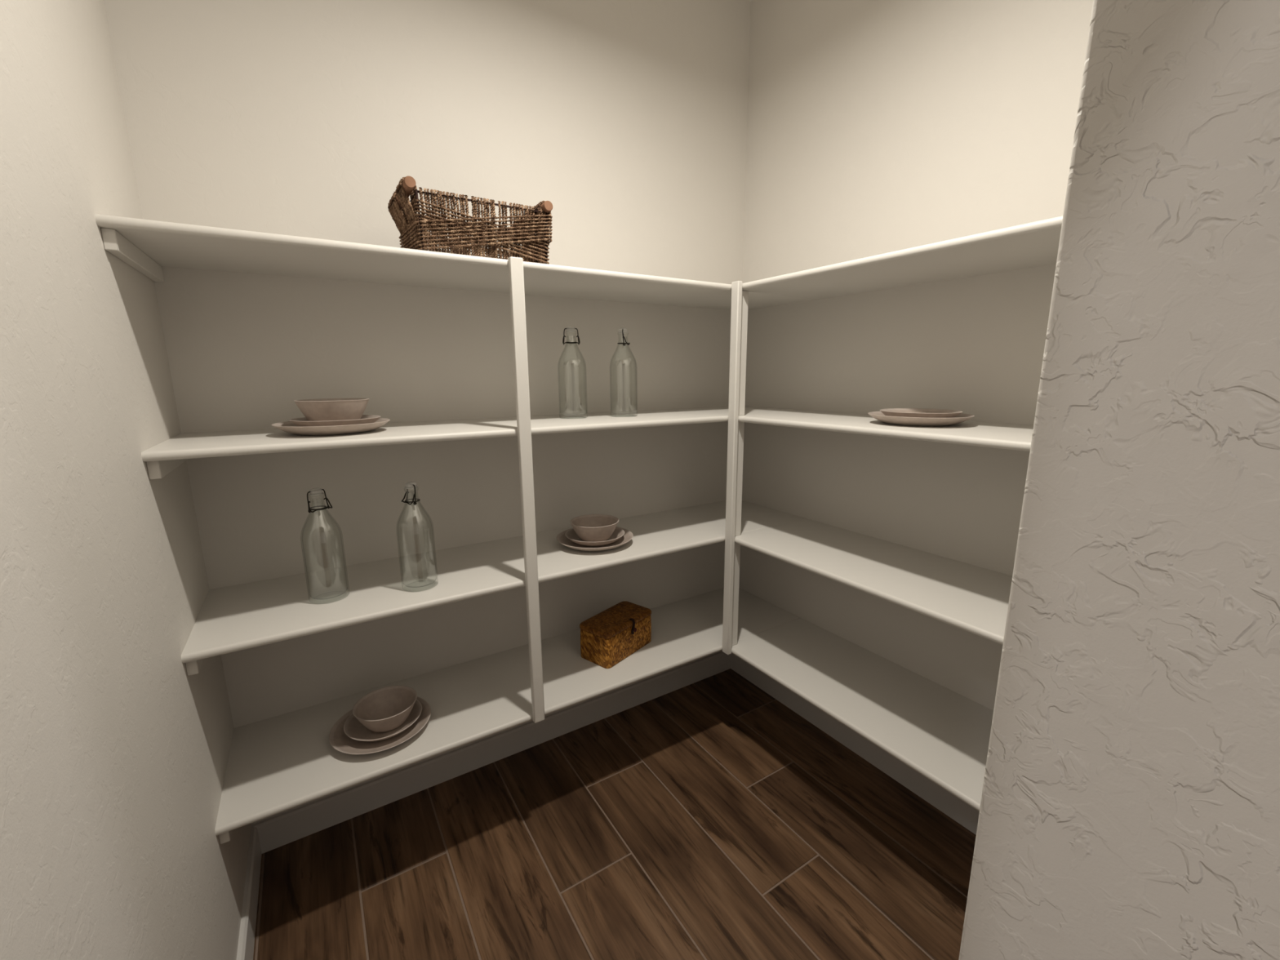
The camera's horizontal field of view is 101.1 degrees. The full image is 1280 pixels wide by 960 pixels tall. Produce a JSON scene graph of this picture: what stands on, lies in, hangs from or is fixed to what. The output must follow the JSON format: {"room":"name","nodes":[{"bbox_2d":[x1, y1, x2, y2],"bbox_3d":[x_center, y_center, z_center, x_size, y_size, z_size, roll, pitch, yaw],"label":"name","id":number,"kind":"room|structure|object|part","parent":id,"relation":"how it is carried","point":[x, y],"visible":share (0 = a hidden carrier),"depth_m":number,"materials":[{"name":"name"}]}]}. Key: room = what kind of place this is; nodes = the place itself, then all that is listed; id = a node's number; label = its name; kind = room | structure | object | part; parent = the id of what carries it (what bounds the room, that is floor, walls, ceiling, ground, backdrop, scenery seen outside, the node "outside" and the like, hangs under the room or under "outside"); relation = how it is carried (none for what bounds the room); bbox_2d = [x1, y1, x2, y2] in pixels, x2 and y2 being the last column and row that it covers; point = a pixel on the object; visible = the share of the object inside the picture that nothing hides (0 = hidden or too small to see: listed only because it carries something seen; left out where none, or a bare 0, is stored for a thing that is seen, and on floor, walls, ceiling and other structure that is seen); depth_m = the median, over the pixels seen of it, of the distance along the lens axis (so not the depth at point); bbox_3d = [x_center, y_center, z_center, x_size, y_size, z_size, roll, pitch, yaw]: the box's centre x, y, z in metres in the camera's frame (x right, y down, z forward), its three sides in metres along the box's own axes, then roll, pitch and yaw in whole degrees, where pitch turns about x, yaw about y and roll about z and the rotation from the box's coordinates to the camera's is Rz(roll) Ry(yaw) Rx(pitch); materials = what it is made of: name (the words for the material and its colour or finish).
{"room":"food storage area","nodes":[
{"label":"food storage area","id":0,"kind":"room"},
{"bbox_2d":[0,0,251,959],"bbox_3d":[-0.793,-0.122,0.641,0.100,2.800,1.538,-7,13,-32],"label":"wall","id":1,"kind":"structure","parent":0,"point":[113,757],"depth_m":0.75,"materials":[{"name":"white paint"}]},
{"bbox_2d":[236,826,262,959],"bbox_3d":[-0.732,1.197,0.931,0.014,0.098,1.524,-7,13,-32],"label":"baseboard","id":2,"kind":"structure","parent":1,"relation":"attached to","point":[249,911],"depth_m":1.36,"materials":[{"name":"white paint"}]},
{"bbox_2d":[103,0,751,824],"bbox_3d":[-0.391,-0.366,1.841,2.090,2.800,0.100,-7,13,-32],"label":"wall","id":3,"kind":"structure","parent":0,"point":[305,118],"depth_m":1.61,"materials":[{"name":"white paint"}]},
{"bbox_2d":[94,213,818,310],"bbox_3d":[-0.257,-0.574,1.581,1.890,0.056,0.406,-7,13,-32],"label":"shelf","id":4,"kind":"object","parent":3,"relation":"attached to","point":[147,246],"visible":0.89,"depth_m":1.27,"materials":[{"name":"white paint"}]},
{"bbox_2d":[387,175,552,263],"bbox_3d":[-0.440,-0.645,1.379,0.369,0.163,0.250,-7,13,-32],"label":"wicker basket","id":5,"kind":"object","parent":4,"relation":"on","point":[531,230],"visible":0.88,"depth_m":1.29,"materials":[{"name":"brown wicker"}]},
{"bbox_3d":[-0.581,-0.687,1.280,0.025,0.025,0.250,-7,13,-32],"label":"dowel handle","id":6,"kind":"part","parent":5,"relation":"part of","materials":[{"name":"brown wood"}]},
{"bbox_3d":[-0.301,-0.724,1.453,0.025,0.025,0.250,-7,13,-32],"label":"dowel handle","id":7,"kind":"part","parent":5,"relation":"part of","materials":[{"name":"brown wood"}]},
{"bbox_2d":[141,405,808,479],"bbox_3d":[-0.254,-0.163,1.663,1.890,0.056,0.406,-7,13,-32],"label":"shelf","id":8,"kind":"object","parent":3,"relation":"attached to","point":[164,457],"visible":0.87,"depth_m":1.32,"materials":[{"name":"white paint"}]},
{"bbox_2d":[271,417,390,435],"bbox_3d":[-0.770,-0.133,1.325,0.258,0.027,0.258,-7,13,-32],"label":"dinner plate","id":9,"kind":"object","parent":8,"relation":"on","point":[290,427],"visible":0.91,"depth_m":1.24,"materials":[{"name":"beige ceramic"}]},
{"bbox_2d":[289,414,380,426],"bbox_3d":[-0.763,-0.143,1.326,0.200,0.028,0.200,-7,13,-32],"label":"salad plate","id":10,"kind":"object","parent":9,"relation":"on","point":[365,419],"visible":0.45,"depth_m":1.26,"materials":[{"name":"beige ceramic"}]},
{"bbox_2d":[293,398,368,421],"bbox_3d":[-0.767,-0.169,1.321,0.164,0.066,0.164,-7,13,-32],"label":"bowl","id":11,"kind":"object","parent":10,"relation":"on","point":[322,409],"visible":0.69,"depth_m":1.27,"materials":[{"name":"beige ceramic"}]},
{"bbox_2d":[557,328,587,417],"bbox_3d":[-0.218,-0.345,1.697,0.091,0.288,0.091,-2,11,-8],"label":"bottle","id":12,"kind":"object","parent":8,"relation":"on","point":[564,336],"visible":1,"depth_m":1.67,"materials":[{"name":"glass"}]},
{"bbox_2d":[609,328,637,416],"bbox_3d":[-0.055,-0.357,1.752,0.091,0.288,0.091,0,11,0],"label":"bottle","id":13,"kind":"object","parent":8,"relation":"on","point":[624,344],"visible":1,"depth_m":1.72,"materials":[{"name":"glass"}]},
{"bbox_2d":[251,651,731,853],"bbox_3d":[-0.351,0.968,2.059,1.890,0.098,0.014,-7,13,-32],"label":"baseboard","id":14,"kind":"structure","parent":3,"relation":"attached to","point":[279,830],"depth_m":1.88,"materials":[{"name":"white paint"}]},
{"bbox_2d":[181,500,805,675],"bbox_3d":[-0.251,0.251,1.746,1.890,0.056,0.406,-7,13,-32],"label":"shelf","id":15,"kind":"object","parent":3,"relation":"attached to","point":[238,617],"visible":0.92,"depth_m":1.46,"materials":[{"name":"white paint"}]},
{"bbox_2d":[300,488,346,604],"bbox_3d":[-0.804,0.162,1.333,0.091,0.288,0.091,6,13,28],"label":"bottle","id":16,"kind":"object","parent":15,"relation":"on","point":[326,498],"visible":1,"depth_m":1.31,"materials":[{"name":"clear glass"}]},
{"bbox_2d":[395,483,437,587],"bbox_3d":[-0.598,0.146,1.403,0.091,0.288,0.091,10,15,41],"label":"bottle","id":17,"kind":"object","parent":15,"relation":"on","point":[407,491],"visible":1,"depth_m":1.38,"materials":[{"name":"glass"}]},
{"bbox_2d":[556,526,633,551],"bbox_3d":[-0.152,0.201,1.777,0.258,0.027,0.258,-7,13,-32],"label":"dinner plate","id":18,"kind":"object","parent":15,"relation":"on","point":[562,538],"visible":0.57,"depth_m":1.74,"materials":[{"name":"beige ceramic"}]},
{"bbox_2d":[564,526,624,546],"bbox_3d":[-0.152,0.192,1.779,0.200,0.028,0.200,-7,13,-32],"label":"salad plate","id":19,"kind":"object","parent":18,"relation":"on","point":[618,533],"visible":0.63,"depth_m":1.76,"materials":[{"name":"beige ceramic"}]},
{"bbox_2d":[569,514,618,542],"bbox_3d":[-0.152,0.168,1.767,0.164,0.066,0.164,-7,13,-32],"label":"bowl","id":20,"kind":"object","parent":19,"relation":"on","point":[588,527],"visible":0.98,"depth_m":1.74,"materials":[{"name":"beige ceramic"}]},
{"bbox_2d":[214,587,799,844],"bbox_3d":[-0.248,0.662,1.829,1.890,0.056,0.406,-7,13,-32],"label":"shelf","id":21,"kind":"object","parent":3,"relation":"attached to","point":[275,765],"visible":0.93,"depth_m":1.59,"materials":[{"name":"white paint"}]},
{"bbox_2d":[328,696,431,754],"bbox_3d":[-0.726,0.693,1.483,0.258,0.027,0.258,-7,13,-32],"label":"dinner plate","id":22,"kind":"object","parent":21,"relation":"on","point":[339,740],"visible":0.52,"depth_m":1.43,"materials":[{"name":"beige ceramic"}]},
{"bbox_2d":[343,699,422,741],"bbox_3d":[-0.724,0.682,1.490,0.200,0.028,0.200,-7,13,-32],"label":"salad plate","id":23,"kind":"object","parent":22,"relation":"on","point":[353,728],"visible":0.51,"depth_m":1.46,"materials":[{"name":"beige ceramic"}]},
{"bbox_2d":[352,685,417,732],"bbox_3d":[-0.715,0.656,1.485,0.164,0.066,0.164,-7,13,-32],"label":"bowl","id":24,"kind":"object","parent":23,"relation":"on","point":[384,709],"visible":1,"depth_m":1.51,"materials":[{"name":"beige ceramic"}]},
{"bbox_2d":[508,256,544,723],"bbox_3d":[-0.302,0.080,1.424,0.033,1.281,0.018,-7,13,-32],"label":"post","id":25,"kind":"object","parent":21,"relation":"attached to","point":[517,308],"visible":1,"depth_m":1.40,"materials":[{"name":"white paint"}]},
{"bbox_2d":[579,600,651,668],"bbox_3d":[-0.080,0.549,1.902,0.153,0.134,0.255,9,14,38],"label":"lidded box","id":26,"kind":"object","parent":21,"relation":"on","point":[613,634],"visible":1,"depth_m":1.84,"materials":[{"name":"wicker"}]},
{"bbox_3d":[-0.085,0.497,1.894,0.143,0.016,0.255,9,14,38],"label":"lid","id":27,"kind":"part","parent":26,"relation":"part of","materials":[{"name":"brown wicker"}]},
{"bbox_2d":[253,668,976,959],"bbox_3d":[1.198,1.353,0.490,6.000,0.060,4.600,-7,13,-32],"label":"floor","id":28,"kind":"structure","parent":0,"point":[706,819],"depth_m":1.55,"materials":[{"name":"brown wood"}]},
{"bbox_2d":[738,0,1093,710],"bbox_3d":[0.888,-0.343,1.682,0.100,2.800,1.538,-7,13,-32],"label":"wall","id":29,"kind":"structure","parent":0,"point":[874,127],"depth_m":1.65,"materials":[{"name":"white paint"}]},
{"bbox_2d":[730,653,979,835],"bbox_3d":[0.853,0.989,1.913,0.014,0.098,1.524,-7,13,-32],"label":"baseboard","id":30,"kind":"structure","parent":29,"relation":"attached to","point":[964,814],"depth_m":1.93,"materials":[{"name":"white paint"}]},
{"bbox_2d":[731,617,993,811],"bbox_3d":[0.789,0.705,1.579,0.406,0.056,1.131,-7,13,-32],"label":"shelf","id":31,"kind":"object","parent":29,"relation":"attached to","point":[939,732],"visible":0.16,"depth_m":1.60,"materials":[{"name":"white paint"}]},
{"bbox_2d":[722,280,748,654],"bbox_3d":[0.330,-0.001,1.806,0.060,1.285,0.033,-7,13,-32],"label":"post","id":32,"kind":"object","parent":31,"relation":"attached to","point":[740,298],"visible":0.92,"depth_m":1.78,"materials":[{"name":"white paint"}]},
{"bbox_2d":[734,518,1012,644],"bbox_3d":[0.787,0.293,1.497,0.406,0.056,1.131,-7,13,-32],"label":"shelf","id":33,"kind":"object","parent":29,"relation":"attached to","point":[971,598],"visible":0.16,"depth_m":1.50,"materials":[{"name":"white paint"}]},
{"bbox_2d":[737,410,1033,451],"bbox_3d":[0.784,-0.120,1.414,0.406,0.056,1.131,-7,13,-32],"label":"shelf","id":34,"kind":"object","parent":29,"relation":"attached to","point":[1016,437],"visible":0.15,"depth_m":1.35,"materials":[{"name":"white paint"}]},
{"bbox_2d":[867,411,974,426],"bbox_3d":[0.762,-0.167,1.439,0.258,0.027,0.258,-7,13,-32],"label":"dinner plate","id":35,"kind":"object","parent":34,"relation":"on","point":[879,415],"visible":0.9,"depth_m":1.35,"materials":[{"name":"beige ceramic"}]},
{"bbox_2d":[880,408,962,417],"bbox_3d":[0.761,-0.175,1.433,0.200,0.028,0.200,-7,13,-32],"label":"salad plate","id":36,"kind":"object","parent":35,"relation":"on","point":[902,412],"visible":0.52,"depth_m":1.41,"materials":[{"name":"beige ceramic"}]},
{"bbox_2d":[742,215,1062,298],"bbox_3d":[0.781,-0.531,1.331,0.406,0.056,1.131,-7,13,-32],"label":"shelf","id":37,"kind":"object","parent":29,"relation":"attached to","point":[1033,244],"visible":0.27,"depth_m":1.31,"materials":[{"name":"white paint"}]},
{"bbox_2d":[958,0,1279,959],"bbox_3d":[1.893,-0.262,1.243,3.480,2.800,0.292,-7,13,-32],"label":"wall","id":38,"kind":"structure","parent":0,"point":[1130,807],"depth_m":0.40,"materials":[{"name":"white paint"}]}
]}

